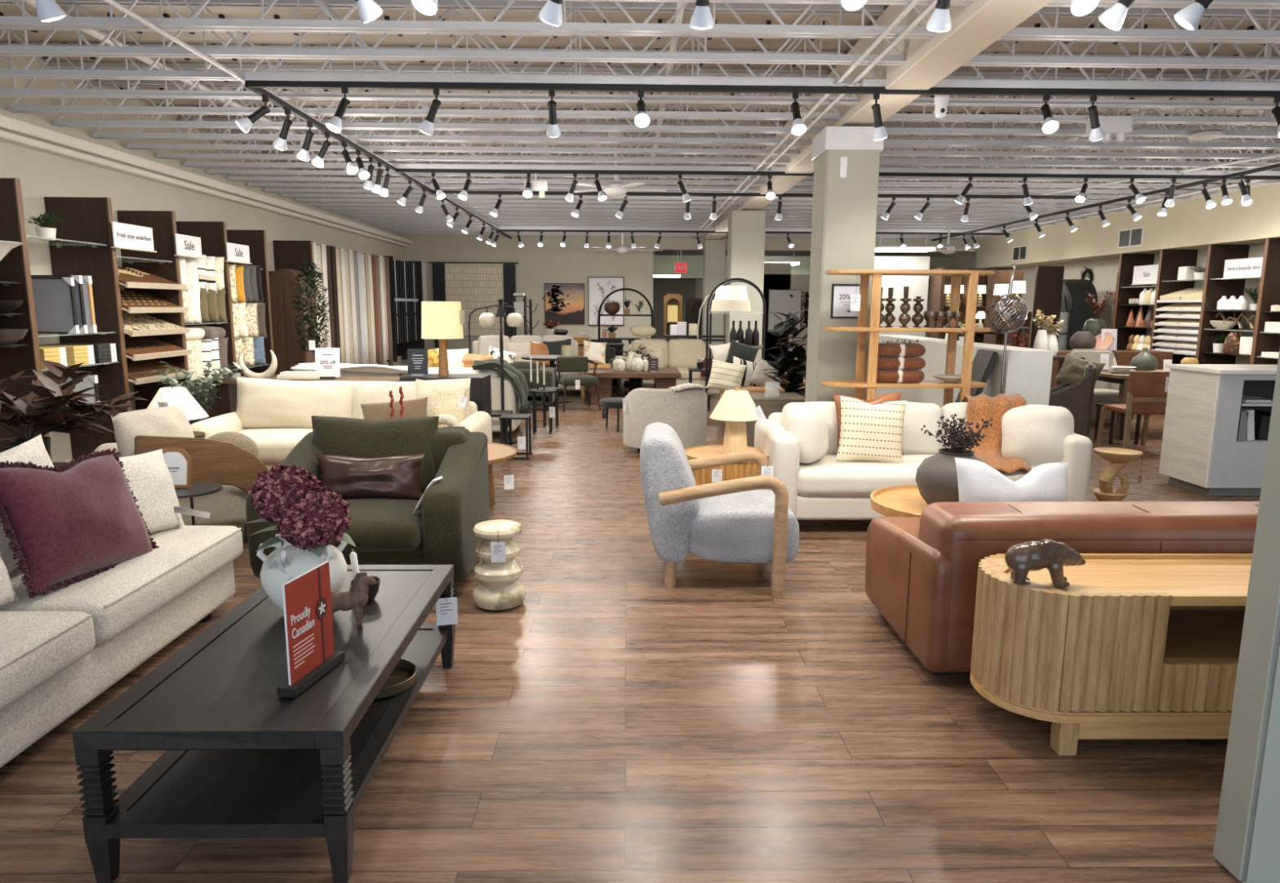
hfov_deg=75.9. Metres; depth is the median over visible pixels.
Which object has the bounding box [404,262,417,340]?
curtain rod
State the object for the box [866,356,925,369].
folded blanket
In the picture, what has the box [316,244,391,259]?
rail
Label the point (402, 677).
bowl
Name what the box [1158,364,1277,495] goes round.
counter
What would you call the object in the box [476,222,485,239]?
track spotlight
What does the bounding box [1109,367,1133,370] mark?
plate
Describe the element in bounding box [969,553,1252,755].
media console
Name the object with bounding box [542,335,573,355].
cushion
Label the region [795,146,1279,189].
roof truss
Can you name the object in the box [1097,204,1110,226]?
track spotlight
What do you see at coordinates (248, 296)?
throw pillow
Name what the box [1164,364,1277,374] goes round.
countertop
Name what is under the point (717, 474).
price tag
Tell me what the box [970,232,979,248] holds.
track spotlight
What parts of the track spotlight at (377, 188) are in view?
bulb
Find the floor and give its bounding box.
[0,377,1260,882]
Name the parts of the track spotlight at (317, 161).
bulb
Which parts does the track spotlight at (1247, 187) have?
bulb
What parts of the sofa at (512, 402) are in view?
backrest, armrest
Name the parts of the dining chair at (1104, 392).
backrest, seat, armrest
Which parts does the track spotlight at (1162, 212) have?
bulb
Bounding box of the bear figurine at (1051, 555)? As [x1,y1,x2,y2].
[1004,539,1085,588]
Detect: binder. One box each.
[1236,410,1248,440]
[1240,408,1254,440]
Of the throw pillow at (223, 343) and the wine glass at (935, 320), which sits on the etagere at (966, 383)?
the wine glass at (935, 320)
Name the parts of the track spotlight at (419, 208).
bulb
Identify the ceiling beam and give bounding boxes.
[279,160,748,200]
[292,168,742,205]
[307,175,737,209]
[330,182,730,216]
[342,187,726,219]
[352,193,722,222]
[361,195,719,225]
[370,198,716,227]
[704,0,1053,240]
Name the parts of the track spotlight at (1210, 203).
bulb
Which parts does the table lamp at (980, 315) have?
lamp shade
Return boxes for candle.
[349,549,359,578]
[389,390,394,418]
[399,386,404,417]
[528,355,533,390]
[534,361,540,390]
[541,362,546,390]
[1271,305,1279,311]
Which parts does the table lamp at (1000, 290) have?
lamp shade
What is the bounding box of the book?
[276,371,329,378]
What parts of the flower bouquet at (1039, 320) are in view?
stem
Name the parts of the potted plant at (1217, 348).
pot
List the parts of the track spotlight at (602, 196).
bulb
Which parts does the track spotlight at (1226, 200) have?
bulb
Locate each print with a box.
[31,275,88,333]
[44,374,100,406]
[82,275,97,333]
[168,467,179,471]
[293,633,315,668]
[411,355,423,368]
[440,603,453,614]
[493,546,502,554]
[587,276,624,325]
[767,289,801,333]
[800,292,808,326]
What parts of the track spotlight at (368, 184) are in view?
bulb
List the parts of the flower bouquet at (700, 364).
pot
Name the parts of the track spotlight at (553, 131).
bulb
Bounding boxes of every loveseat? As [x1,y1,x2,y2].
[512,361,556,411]
[590,342,620,393]
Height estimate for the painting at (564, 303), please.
0.946 m
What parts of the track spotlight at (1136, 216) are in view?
bulb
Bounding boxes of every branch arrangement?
[0,360,146,458]
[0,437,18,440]
[617,343,656,392]
[1084,289,1119,318]
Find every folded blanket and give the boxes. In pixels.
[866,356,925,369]
[867,342,925,356]
[876,369,924,382]
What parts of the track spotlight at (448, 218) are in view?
bulb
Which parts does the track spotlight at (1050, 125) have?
bulb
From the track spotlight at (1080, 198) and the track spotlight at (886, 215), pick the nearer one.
the track spotlight at (1080, 198)
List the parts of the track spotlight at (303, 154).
bulb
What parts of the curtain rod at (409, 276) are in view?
rod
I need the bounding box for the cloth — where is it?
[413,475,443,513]
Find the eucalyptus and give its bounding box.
[149,361,247,424]
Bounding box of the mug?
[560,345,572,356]
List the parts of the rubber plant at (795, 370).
stem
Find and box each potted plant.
[25,211,65,240]
[226,364,245,378]
[540,320,561,335]
[604,323,618,337]
[622,297,633,314]
[631,300,644,314]
[1190,266,1205,279]
[1206,334,1227,352]
[1244,286,1258,310]
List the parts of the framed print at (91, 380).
frame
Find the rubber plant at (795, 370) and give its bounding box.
[760,309,808,395]
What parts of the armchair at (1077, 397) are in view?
armrest, backrest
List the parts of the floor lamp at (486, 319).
globe, arm, globe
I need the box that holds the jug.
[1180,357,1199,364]
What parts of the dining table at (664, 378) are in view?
leg, leg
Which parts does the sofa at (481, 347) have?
backrest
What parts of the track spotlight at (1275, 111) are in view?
bulb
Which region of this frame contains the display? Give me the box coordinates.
[383,256,424,362]
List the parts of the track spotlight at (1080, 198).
bulb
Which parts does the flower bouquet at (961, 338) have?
pot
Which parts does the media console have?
leg, door, rail, drawer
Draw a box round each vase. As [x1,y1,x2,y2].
[256,533,346,611]
[604,301,620,314]
[612,355,626,371]
[625,351,635,371]
[631,354,644,371]
[642,356,648,371]
[915,448,989,505]
[1032,329,1048,350]
[1047,333,1057,356]
[1069,331,1097,349]
[1082,318,1106,337]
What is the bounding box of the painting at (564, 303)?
[542,283,584,324]
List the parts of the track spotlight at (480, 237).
bulb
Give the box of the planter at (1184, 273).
[1177,266,1197,280]
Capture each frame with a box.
[39,345,93,350]
[39,346,66,352]
[40,343,115,348]
[40,351,66,356]
[40,355,66,360]
[40,359,66,364]
[40,363,67,368]
[66,348,93,354]
[66,352,93,358]
[66,356,94,361]
[66,360,94,365]
[89,346,115,351]
[93,351,116,355]
[93,354,116,359]
[94,357,117,363]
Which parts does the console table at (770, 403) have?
door, door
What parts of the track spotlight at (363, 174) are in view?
bulb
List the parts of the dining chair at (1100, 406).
leg, leg, leg, leg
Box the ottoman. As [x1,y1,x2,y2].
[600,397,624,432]
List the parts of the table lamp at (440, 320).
lamp shade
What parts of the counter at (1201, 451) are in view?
panel, panel, panel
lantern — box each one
[666,305,677,321]
[1002,327,1017,346]
[1017,326,1030,347]
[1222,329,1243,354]
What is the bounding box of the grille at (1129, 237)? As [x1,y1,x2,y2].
[1119,228,1142,247]
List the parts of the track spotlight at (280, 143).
bulb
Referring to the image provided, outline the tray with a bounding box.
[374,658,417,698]
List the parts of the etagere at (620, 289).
frame, frame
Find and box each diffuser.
[653,275,679,277]
[764,262,799,265]
[875,247,935,252]
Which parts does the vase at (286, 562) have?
handle, handle, handle, handle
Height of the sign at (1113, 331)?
0.333 m
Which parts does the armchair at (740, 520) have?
backrest, leg, armrest, armrest, seat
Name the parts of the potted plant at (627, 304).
pot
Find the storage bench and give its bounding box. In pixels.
[580,363,610,398]
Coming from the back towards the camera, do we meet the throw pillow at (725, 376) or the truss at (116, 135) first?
the throw pillow at (725, 376)
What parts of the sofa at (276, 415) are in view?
armrest, backrest, armrest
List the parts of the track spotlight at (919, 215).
bulb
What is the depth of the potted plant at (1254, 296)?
11.21 m
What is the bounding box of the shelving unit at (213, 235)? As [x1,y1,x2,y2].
[176,221,236,417]
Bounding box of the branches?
[920,413,992,453]
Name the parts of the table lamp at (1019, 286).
lamp shade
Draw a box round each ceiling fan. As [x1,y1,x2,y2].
[568,132,666,196]
[586,232,662,253]
[913,202,980,253]
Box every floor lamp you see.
[468,302,508,353]
[478,297,523,444]
[697,292,714,338]
[987,263,1027,393]
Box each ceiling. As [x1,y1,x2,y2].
[0,4,1279,212]
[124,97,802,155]
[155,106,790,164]
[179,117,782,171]
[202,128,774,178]
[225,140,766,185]
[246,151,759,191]
[262,152,754,193]
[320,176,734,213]
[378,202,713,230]
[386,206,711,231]
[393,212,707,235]
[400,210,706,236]
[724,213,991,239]
[726,233,992,236]
[765,191,1106,222]
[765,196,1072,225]
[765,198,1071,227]
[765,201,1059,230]
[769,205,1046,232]
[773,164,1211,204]
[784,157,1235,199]
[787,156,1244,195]
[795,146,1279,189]
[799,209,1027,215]
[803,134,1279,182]
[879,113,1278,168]
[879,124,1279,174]
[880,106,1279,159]
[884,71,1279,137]
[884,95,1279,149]
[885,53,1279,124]
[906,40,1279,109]
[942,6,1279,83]
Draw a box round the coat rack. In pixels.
[522,298,539,335]
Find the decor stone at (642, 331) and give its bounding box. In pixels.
[631,324,656,337]
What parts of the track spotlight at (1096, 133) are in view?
bulb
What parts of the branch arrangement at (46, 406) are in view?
pot, stem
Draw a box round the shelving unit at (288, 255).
[272,240,318,345]
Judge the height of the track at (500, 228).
0.087 m
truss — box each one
[0,0,884,86]
[0,0,905,65]
[0,0,937,39]
[0,28,860,105]
[1,42,844,120]
[47,62,828,133]
[88,79,812,145]
[509,0,975,5]
[760,180,1143,215]
[761,179,1152,212]
[765,185,1124,219]
[767,180,1159,208]
[961,8,1279,69]
[998,6,1279,42]
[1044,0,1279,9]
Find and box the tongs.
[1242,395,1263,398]
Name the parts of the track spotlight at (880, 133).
bulb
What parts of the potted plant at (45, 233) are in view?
stem, pot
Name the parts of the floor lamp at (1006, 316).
bulb, wire globe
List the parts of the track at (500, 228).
rail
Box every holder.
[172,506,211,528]
[879,287,885,327]
[884,287,896,327]
[898,286,911,327]
[911,296,924,327]
[1126,298,1139,304]
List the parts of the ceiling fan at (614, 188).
blade, blade, rod, motor, blade, blade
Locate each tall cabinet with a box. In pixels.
[663,293,682,342]
[685,298,702,338]
[1057,279,1097,350]
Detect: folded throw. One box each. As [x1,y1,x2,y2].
[184,325,225,339]
[184,327,204,341]
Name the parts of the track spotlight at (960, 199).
bulb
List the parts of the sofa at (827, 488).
backrest, armrest, armrest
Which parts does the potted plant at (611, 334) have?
pot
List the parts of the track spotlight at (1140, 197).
bulb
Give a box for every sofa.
[0,525,243,768]
[190,377,492,471]
[304,367,524,438]
[471,335,590,395]
[621,338,713,395]
[719,372,805,424]
[754,401,1092,519]
[864,501,1259,675]
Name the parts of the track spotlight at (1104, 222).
bulb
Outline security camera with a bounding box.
[933,94,948,119]
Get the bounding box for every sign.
[111,221,156,252]
[162,447,191,488]
[173,233,204,258]
[225,242,252,264]
[276,560,345,697]
[315,347,340,378]
[407,348,427,376]
[579,330,590,341]
[648,358,657,372]
[674,250,687,273]
[830,284,859,318]
[1101,328,1117,351]
[1130,264,1158,284]
[1221,257,1262,279]
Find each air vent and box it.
[1012,244,1027,261]
[1117,226,1144,248]
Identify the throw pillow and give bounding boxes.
[0,434,53,575]
[0,448,159,598]
[0,556,19,605]
[111,405,194,457]
[118,448,185,533]
[178,256,188,291]
[182,285,193,323]
[185,257,200,291]
[186,341,195,377]
[191,286,201,323]
[192,339,204,380]
[196,339,213,380]
[197,253,208,292]
[200,285,209,322]
[205,255,217,293]
[206,289,219,322]
[211,337,222,377]
[214,257,224,290]
[216,287,226,322]
[218,338,228,377]
[229,263,238,302]
[231,302,266,337]
[231,303,239,339]
[234,338,243,368]
[235,264,246,302]
[236,302,248,337]
[240,336,266,364]
[240,337,255,366]
[243,264,253,302]
[245,302,259,337]
[248,265,259,302]
[255,266,264,302]
[315,453,424,500]
[360,397,427,420]
[416,378,470,427]
[427,347,439,367]
[435,348,468,367]
[461,353,493,368]
[487,346,516,377]
[506,342,531,361]
[529,341,549,367]
[542,338,571,367]
[583,340,606,364]
[637,346,663,367]
[706,359,746,391]
[710,340,737,362]
[724,338,759,364]
[733,355,757,386]
[748,355,782,386]
[833,391,903,455]
[835,395,906,462]
[955,457,1067,502]
[1054,353,1106,386]
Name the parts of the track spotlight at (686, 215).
bulb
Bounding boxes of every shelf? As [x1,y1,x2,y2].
[0,281,21,286]
[0,313,25,317]
[0,343,28,347]
[56,244,97,248]
[104,623,448,839]
[119,281,186,289]
[121,306,188,313]
[124,328,191,337]
[125,349,192,360]
[128,262,164,264]
[128,370,194,385]
[600,314,651,316]
[600,337,651,340]
[706,388,719,395]
[708,344,762,349]
[820,379,986,388]
[822,326,991,332]
[825,269,995,275]
[1116,326,1151,328]
[1119,304,1154,306]
[1151,343,1196,349]
[1151,349,1195,355]
[1152,336,1197,342]
[1153,329,1198,334]
[1154,323,1199,327]
[1155,308,1200,311]
[1155,315,1199,319]
[1156,299,1202,302]
[1201,351,1250,356]
[1206,310,1256,312]
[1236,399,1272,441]
[1262,311,1279,313]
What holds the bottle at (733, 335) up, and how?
on the etagere at (711, 391)
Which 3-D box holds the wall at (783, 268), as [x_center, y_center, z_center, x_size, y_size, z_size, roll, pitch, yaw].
[3.671,-3.127,20.500,2.800,2.620,0.150,0,9,-1]
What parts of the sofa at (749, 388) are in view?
armrest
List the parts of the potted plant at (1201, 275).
pot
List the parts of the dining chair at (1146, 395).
leg, leg, seat, leg, rail, backrest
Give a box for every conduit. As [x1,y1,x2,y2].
[23,0,443,211]
[102,0,245,83]
[643,2,684,213]
[690,0,919,239]
[695,0,937,239]
[876,153,1279,223]
[887,57,1279,207]
[968,179,1266,238]
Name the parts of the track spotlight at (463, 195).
bulb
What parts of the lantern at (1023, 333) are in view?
lid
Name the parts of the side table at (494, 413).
leg, leg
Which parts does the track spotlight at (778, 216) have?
bulb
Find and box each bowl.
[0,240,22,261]
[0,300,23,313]
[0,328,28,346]
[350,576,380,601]
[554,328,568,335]
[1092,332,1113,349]
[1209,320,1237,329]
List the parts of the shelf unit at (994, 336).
shelf, shelf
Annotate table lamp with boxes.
[146,384,208,420]
[421,301,463,376]
[709,388,759,453]
[944,284,951,306]
[959,284,964,306]
[975,311,985,327]
[976,284,986,306]
[993,284,1008,311]
[1011,280,1026,311]
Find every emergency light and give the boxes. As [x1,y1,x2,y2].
[524,173,547,198]
[1085,115,1133,142]
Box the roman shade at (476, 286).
[443,262,504,336]
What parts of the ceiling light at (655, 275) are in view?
frame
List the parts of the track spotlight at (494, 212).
bulb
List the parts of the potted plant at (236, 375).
pot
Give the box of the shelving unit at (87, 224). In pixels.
[44,196,131,461]
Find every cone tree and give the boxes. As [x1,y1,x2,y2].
[1125,308,1133,326]
[1134,305,1142,327]
[1135,306,1140,323]
[1145,306,1152,327]
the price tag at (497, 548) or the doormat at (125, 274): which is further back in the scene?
the doormat at (125, 274)
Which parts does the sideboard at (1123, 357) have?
door, door, door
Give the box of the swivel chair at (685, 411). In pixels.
[623,387,706,450]
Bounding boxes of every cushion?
[0,525,243,645]
[0,611,95,711]
[207,431,258,457]
[235,377,355,429]
[237,428,312,462]
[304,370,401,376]
[311,415,439,493]
[331,493,423,551]
[352,377,471,419]
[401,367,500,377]
[478,335,510,355]
[510,335,542,343]
[512,361,540,368]
[540,365,580,376]
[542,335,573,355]
[604,342,609,363]
[631,338,668,367]
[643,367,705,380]
[667,339,703,367]
[782,401,837,454]
[784,406,828,463]
[797,453,1036,496]
[902,401,942,453]
[941,402,968,448]
[1001,404,1074,466]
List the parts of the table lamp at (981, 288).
lamp shade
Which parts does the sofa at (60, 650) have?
leg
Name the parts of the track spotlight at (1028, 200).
bulb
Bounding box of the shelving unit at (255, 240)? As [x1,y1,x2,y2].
[226,230,275,376]
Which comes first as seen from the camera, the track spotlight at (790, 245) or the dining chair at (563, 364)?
the dining chair at (563, 364)
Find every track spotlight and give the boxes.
[35,0,66,22]
[235,96,270,133]
[272,109,292,151]
[296,121,314,161]
[311,132,331,168]
[325,86,350,133]
[341,142,358,174]
[355,0,382,22]
[355,150,369,179]
[362,157,374,189]
[371,162,382,193]
[378,167,391,196]
[396,180,413,205]
[411,0,437,15]
[414,188,426,213]
[418,87,441,134]
[431,171,445,199]
[440,199,453,222]
[446,207,459,226]
[457,172,471,199]
[462,215,472,233]
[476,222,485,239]
[485,228,493,244]
[489,194,502,217]
[491,231,498,246]
[516,231,524,247]
[522,172,532,197]
[537,231,542,246]
[538,0,562,26]
[546,88,560,137]
[560,231,566,246]
[564,173,577,201]
[571,194,582,217]
[583,231,589,248]
[594,173,607,200]
[606,231,611,248]
[615,196,627,217]
[630,232,636,248]
[634,88,649,127]
[654,231,661,248]
[677,173,691,202]
[683,200,691,219]
[688,0,713,29]
[696,232,702,248]
[709,195,717,219]
[765,174,775,199]
[774,195,782,220]
[786,233,793,248]
[791,90,806,135]
[840,0,866,10]
[871,91,888,140]
[880,196,895,220]
[899,234,906,248]
[914,196,929,220]
[925,0,951,31]
[937,234,942,248]
[954,177,973,204]
[960,197,969,221]
[962,234,970,249]
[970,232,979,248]
[1002,226,1013,242]
[1022,177,1033,205]
[1022,198,1037,220]
[1034,218,1044,237]
[1040,93,1058,133]
[1065,212,1077,231]
[1070,0,1099,16]
[1075,177,1088,203]
[1088,93,1105,141]
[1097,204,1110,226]
[1098,0,1135,30]
[1126,199,1142,221]
[1128,177,1146,203]
[1157,191,1168,216]
[1164,177,1176,206]
[1173,0,1213,30]
[1201,182,1216,208]
[1220,178,1232,204]
[1238,174,1252,204]
[1241,178,1253,206]
[1271,97,1279,137]
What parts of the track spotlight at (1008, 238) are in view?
bulb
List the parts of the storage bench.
leg, seat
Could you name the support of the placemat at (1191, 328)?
on the shelf at (1154, 331)
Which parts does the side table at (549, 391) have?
leg, leg, leg, leg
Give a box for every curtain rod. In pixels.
[393,259,399,343]
[395,259,401,343]
[398,260,404,342]
[400,261,406,342]
[403,261,408,342]
[404,262,413,341]
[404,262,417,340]
[405,262,410,342]
[409,262,414,341]
[414,263,418,340]
[427,262,519,263]
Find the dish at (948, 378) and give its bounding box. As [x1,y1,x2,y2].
[931,373,961,382]
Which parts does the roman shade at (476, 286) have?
head rail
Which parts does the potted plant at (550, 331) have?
pot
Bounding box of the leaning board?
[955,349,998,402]
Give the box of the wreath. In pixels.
[1079,266,1093,282]
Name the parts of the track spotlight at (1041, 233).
bulb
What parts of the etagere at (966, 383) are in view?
post, post, post, post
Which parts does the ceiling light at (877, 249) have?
frame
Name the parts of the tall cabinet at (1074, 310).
door glass, door frame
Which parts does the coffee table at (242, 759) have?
leg, frame, panel, leg, leg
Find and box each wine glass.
[923,311,928,327]
[926,311,936,328]
[933,311,937,326]
[935,311,945,328]
[944,311,954,328]
[953,311,962,328]
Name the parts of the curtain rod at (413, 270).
rod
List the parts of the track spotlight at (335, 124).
bulb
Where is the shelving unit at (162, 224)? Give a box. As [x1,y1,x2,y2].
[116,210,188,410]
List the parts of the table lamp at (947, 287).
lamp shade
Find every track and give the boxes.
[244,72,1279,97]
[244,80,511,239]
[394,164,1279,179]
[433,190,1086,199]
[497,226,1010,235]
[931,162,1279,240]
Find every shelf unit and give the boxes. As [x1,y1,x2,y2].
[941,267,1013,343]
[983,270,1031,345]
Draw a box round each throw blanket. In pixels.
[290,362,407,373]
[471,359,528,409]
[668,382,706,391]
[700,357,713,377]
[960,393,1031,474]
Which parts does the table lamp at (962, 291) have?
lamp shade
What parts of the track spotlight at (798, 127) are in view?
bulb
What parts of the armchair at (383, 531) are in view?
armrest, backrest, leg, armrest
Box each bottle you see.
[602,323,606,337]
[729,320,737,342]
[736,320,743,343]
[745,320,752,346]
[751,320,759,346]
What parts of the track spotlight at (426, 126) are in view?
bulb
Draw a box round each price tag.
[157,395,168,407]
[308,340,315,350]
[435,582,457,626]
[457,391,467,407]
[459,310,464,324]
[490,529,505,562]
[503,457,514,489]
[517,419,525,449]
[549,397,555,417]
[575,377,580,389]
[602,408,607,418]
[622,397,626,411]
[711,469,722,482]
[752,405,767,425]
[760,456,773,475]
[850,273,860,311]
[1137,462,1142,483]
[1164,377,1168,391]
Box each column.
[702,240,725,358]
[725,210,765,363]
[804,125,884,402]
[1213,350,1279,882]
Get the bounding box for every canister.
[1138,288,1147,304]
[1144,288,1154,304]
[1150,288,1155,304]
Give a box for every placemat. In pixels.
[1155,339,1186,345]
[1155,346,1182,351]
[1156,333,1187,337]
[1157,318,1194,324]
[1157,325,1189,330]
[1159,302,1199,308]
[1159,311,1192,315]
[1160,288,1203,300]
[1176,341,1196,346]
[1176,348,1195,352]
[1177,333,1198,338]
[1178,318,1199,324]
[1178,326,1199,331]
[1179,311,1200,315]
[1180,302,1201,308]
[1181,289,1203,299]
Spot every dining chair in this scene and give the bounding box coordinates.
[553,356,600,412]
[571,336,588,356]
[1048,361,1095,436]
[1069,349,1133,422]
[1093,403,1141,444]
[1095,371,1169,448]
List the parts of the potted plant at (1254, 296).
pot, stem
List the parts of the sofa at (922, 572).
armrest, leg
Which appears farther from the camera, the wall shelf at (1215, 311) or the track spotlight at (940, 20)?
the wall shelf at (1215, 311)
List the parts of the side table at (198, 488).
post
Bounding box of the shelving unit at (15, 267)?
[0,177,52,462]
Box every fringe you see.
[515,401,531,413]
[878,338,921,345]
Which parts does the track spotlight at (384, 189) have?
bulb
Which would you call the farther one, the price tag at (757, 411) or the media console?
the price tag at (757, 411)
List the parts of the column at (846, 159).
sensor plate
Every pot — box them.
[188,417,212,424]
[1239,337,1250,355]
[1248,337,1253,355]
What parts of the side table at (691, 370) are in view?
leg, leg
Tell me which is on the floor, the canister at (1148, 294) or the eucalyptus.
the eucalyptus
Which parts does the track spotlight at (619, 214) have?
bulb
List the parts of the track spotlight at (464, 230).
bulb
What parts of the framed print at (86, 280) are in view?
frame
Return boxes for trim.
[0,115,412,247]
[975,179,1279,239]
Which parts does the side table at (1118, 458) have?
stem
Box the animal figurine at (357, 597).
[330,572,375,626]
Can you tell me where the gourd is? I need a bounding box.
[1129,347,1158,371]
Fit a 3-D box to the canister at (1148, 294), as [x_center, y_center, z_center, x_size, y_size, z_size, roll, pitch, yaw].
[8.268,-2.347,13.278,0.150,0.260,0.150,0,9,-1]
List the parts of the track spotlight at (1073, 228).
bulb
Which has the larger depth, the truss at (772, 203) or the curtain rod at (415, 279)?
the curtain rod at (415, 279)
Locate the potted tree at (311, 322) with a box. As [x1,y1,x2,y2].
[290,258,333,358]
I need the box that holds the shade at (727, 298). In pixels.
[711,285,751,311]
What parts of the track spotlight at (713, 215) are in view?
bulb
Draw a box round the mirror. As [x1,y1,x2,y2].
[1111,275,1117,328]
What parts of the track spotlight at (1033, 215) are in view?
bulb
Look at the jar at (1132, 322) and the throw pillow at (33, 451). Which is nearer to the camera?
the throw pillow at (33, 451)
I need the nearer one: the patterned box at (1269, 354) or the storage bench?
the patterned box at (1269, 354)
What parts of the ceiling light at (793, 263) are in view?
frame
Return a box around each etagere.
[511,295,527,336]
[597,288,653,384]
[705,277,766,411]
[820,269,995,406]
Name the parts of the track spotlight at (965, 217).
bulb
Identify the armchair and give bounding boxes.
[91,435,268,543]
[245,415,489,597]
[640,422,799,596]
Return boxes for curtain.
[312,242,321,346]
[315,243,325,346]
[320,244,331,347]
[325,244,335,347]
[329,245,341,363]
[335,247,345,363]
[338,248,350,364]
[344,248,353,364]
[347,249,358,364]
[352,250,361,364]
[355,251,366,364]
[360,252,368,364]
[364,253,373,364]
[368,253,376,364]
[371,254,380,362]
[375,254,382,364]
[377,255,386,364]
[382,256,389,359]
[384,257,393,366]
[432,263,447,349]
[502,263,516,338]
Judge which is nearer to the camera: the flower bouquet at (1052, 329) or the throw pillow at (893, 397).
the throw pillow at (893, 397)
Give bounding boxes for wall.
[0,42,407,462]
[403,213,977,358]
[653,249,902,344]
[653,255,953,279]
[653,278,695,338]
[761,262,809,361]
[874,256,929,337]
[875,334,1053,408]
[902,151,1279,364]
[975,183,1279,269]
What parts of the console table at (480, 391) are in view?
door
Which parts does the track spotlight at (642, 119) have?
bulb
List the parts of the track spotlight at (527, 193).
bulb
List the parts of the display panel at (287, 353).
door, door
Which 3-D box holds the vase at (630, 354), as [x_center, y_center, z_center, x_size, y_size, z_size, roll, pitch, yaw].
[-0.141,-1.287,13.166,0.200,0.300,0.200,0,9,-1]
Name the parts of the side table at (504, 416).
leg, leg, leg, leg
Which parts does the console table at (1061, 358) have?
leg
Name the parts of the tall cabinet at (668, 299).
panel, arch trim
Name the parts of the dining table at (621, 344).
leg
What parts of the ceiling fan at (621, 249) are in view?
blade, blade, rod, motor, blade, blade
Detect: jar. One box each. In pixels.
[1126,334,1135,350]
[1128,319,1136,327]
[1131,334,1140,350]
[1136,335,1146,350]
[1139,320,1146,327]
[1142,335,1151,350]
[1217,296,1227,310]
[1225,295,1236,310]
[1234,295,1248,310]
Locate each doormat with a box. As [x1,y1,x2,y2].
[117,266,178,284]
[120,290,181,309]
[121,311,183,333]
[124,334,186,357]
[126,357,188,381]
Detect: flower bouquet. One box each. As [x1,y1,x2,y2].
[244,464,355,557]
[696,357,705,369]
[958,321,982,342]
[1031,309,1056,329]
[1042,315,1065,335]
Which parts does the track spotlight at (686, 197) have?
bulb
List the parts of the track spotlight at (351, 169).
bulb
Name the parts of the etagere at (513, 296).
post, post, post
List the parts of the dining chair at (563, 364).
arm post, leg, backrest, seat, leg, arm post, leg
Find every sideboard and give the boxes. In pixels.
[590,338,622,355]
[1049,350,1173,388]
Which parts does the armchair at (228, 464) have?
backrest, armrest, seat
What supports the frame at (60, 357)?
on the frame at (60, 361)
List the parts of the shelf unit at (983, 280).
shelf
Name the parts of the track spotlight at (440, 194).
bulb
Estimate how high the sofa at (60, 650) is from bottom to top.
0.750 m
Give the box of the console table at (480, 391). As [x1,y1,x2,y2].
[399,373,492,426]
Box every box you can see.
[513,293,524,295]
[513,302,524,316]
[670,324,677,335]
[677,321,686,335]
[688,324,697,335]
[1253,413,1271,440]
[1255,410,1271,416]
[1261,351,1279,357]
[1264,321,1279,332]
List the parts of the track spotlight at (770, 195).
bulb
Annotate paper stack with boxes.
[1241,397,1272,403]
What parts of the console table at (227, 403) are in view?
leg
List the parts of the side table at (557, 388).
leg, leg, leg, leg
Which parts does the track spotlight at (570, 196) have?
bulb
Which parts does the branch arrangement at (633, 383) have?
pot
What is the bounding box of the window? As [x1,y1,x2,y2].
[457,336,479,339]
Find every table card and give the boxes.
[1100,354,1108,371]
[1163,360,1172,371]
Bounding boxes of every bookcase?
[1112,253,1154,350]
[1149,249,1197,364]
[1195,244,1249,364]
[1249,238,1279,364]
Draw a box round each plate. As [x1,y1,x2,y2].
[1108,370,1129,373]
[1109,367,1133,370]
[1111,365,1136,368]
[1111,368,1135,372]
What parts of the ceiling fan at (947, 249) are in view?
blade, motor, rod, blade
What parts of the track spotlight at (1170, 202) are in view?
bulb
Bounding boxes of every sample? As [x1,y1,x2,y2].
[31,277,79,333]
[421,262,426,301]
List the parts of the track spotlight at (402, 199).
bulb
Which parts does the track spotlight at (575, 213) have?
bulb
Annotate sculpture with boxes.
[238,350,277,378]
[436,413,462,426]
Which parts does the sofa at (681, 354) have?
armrest, backrest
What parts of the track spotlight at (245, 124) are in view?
bulb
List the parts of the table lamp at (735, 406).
lamp shade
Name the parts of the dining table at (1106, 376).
leg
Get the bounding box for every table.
[52,462,71,469]
[71,564,455,882]
[174,481,222,525]
[192,431,205,438]
[212,376,402,415]
[472,519,526,610]
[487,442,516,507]
[491,410,512,445]
[498,413,532,459]
[521,355,582,404]
[528,388,556,434]
[538,386,562,427]
[577,342,624,385]
[586,367,681,404]
[627,338,725,344]
[663,334,725,342]
[684,444,767,485]
[688,368,708,407]
[746,392,804,447]
[870,484,928,517]
[1052,355,1084,386]
[1089,368,1163,439]
[1092,447,1142,501]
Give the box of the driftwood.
[1215,311,1255,329]
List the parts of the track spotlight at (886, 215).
bulb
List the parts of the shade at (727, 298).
lamp shade, lamp shade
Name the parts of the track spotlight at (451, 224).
bulb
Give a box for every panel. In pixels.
[268,268,316,376]
[927,267,946,338]
[1029,266,1064,348]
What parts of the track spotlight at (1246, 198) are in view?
bulb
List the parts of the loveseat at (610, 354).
backrest, armrest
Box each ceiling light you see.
[653,250,680,277]
[764,250,800,265]
[875,234,936,252]
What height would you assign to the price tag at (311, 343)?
0.182 m

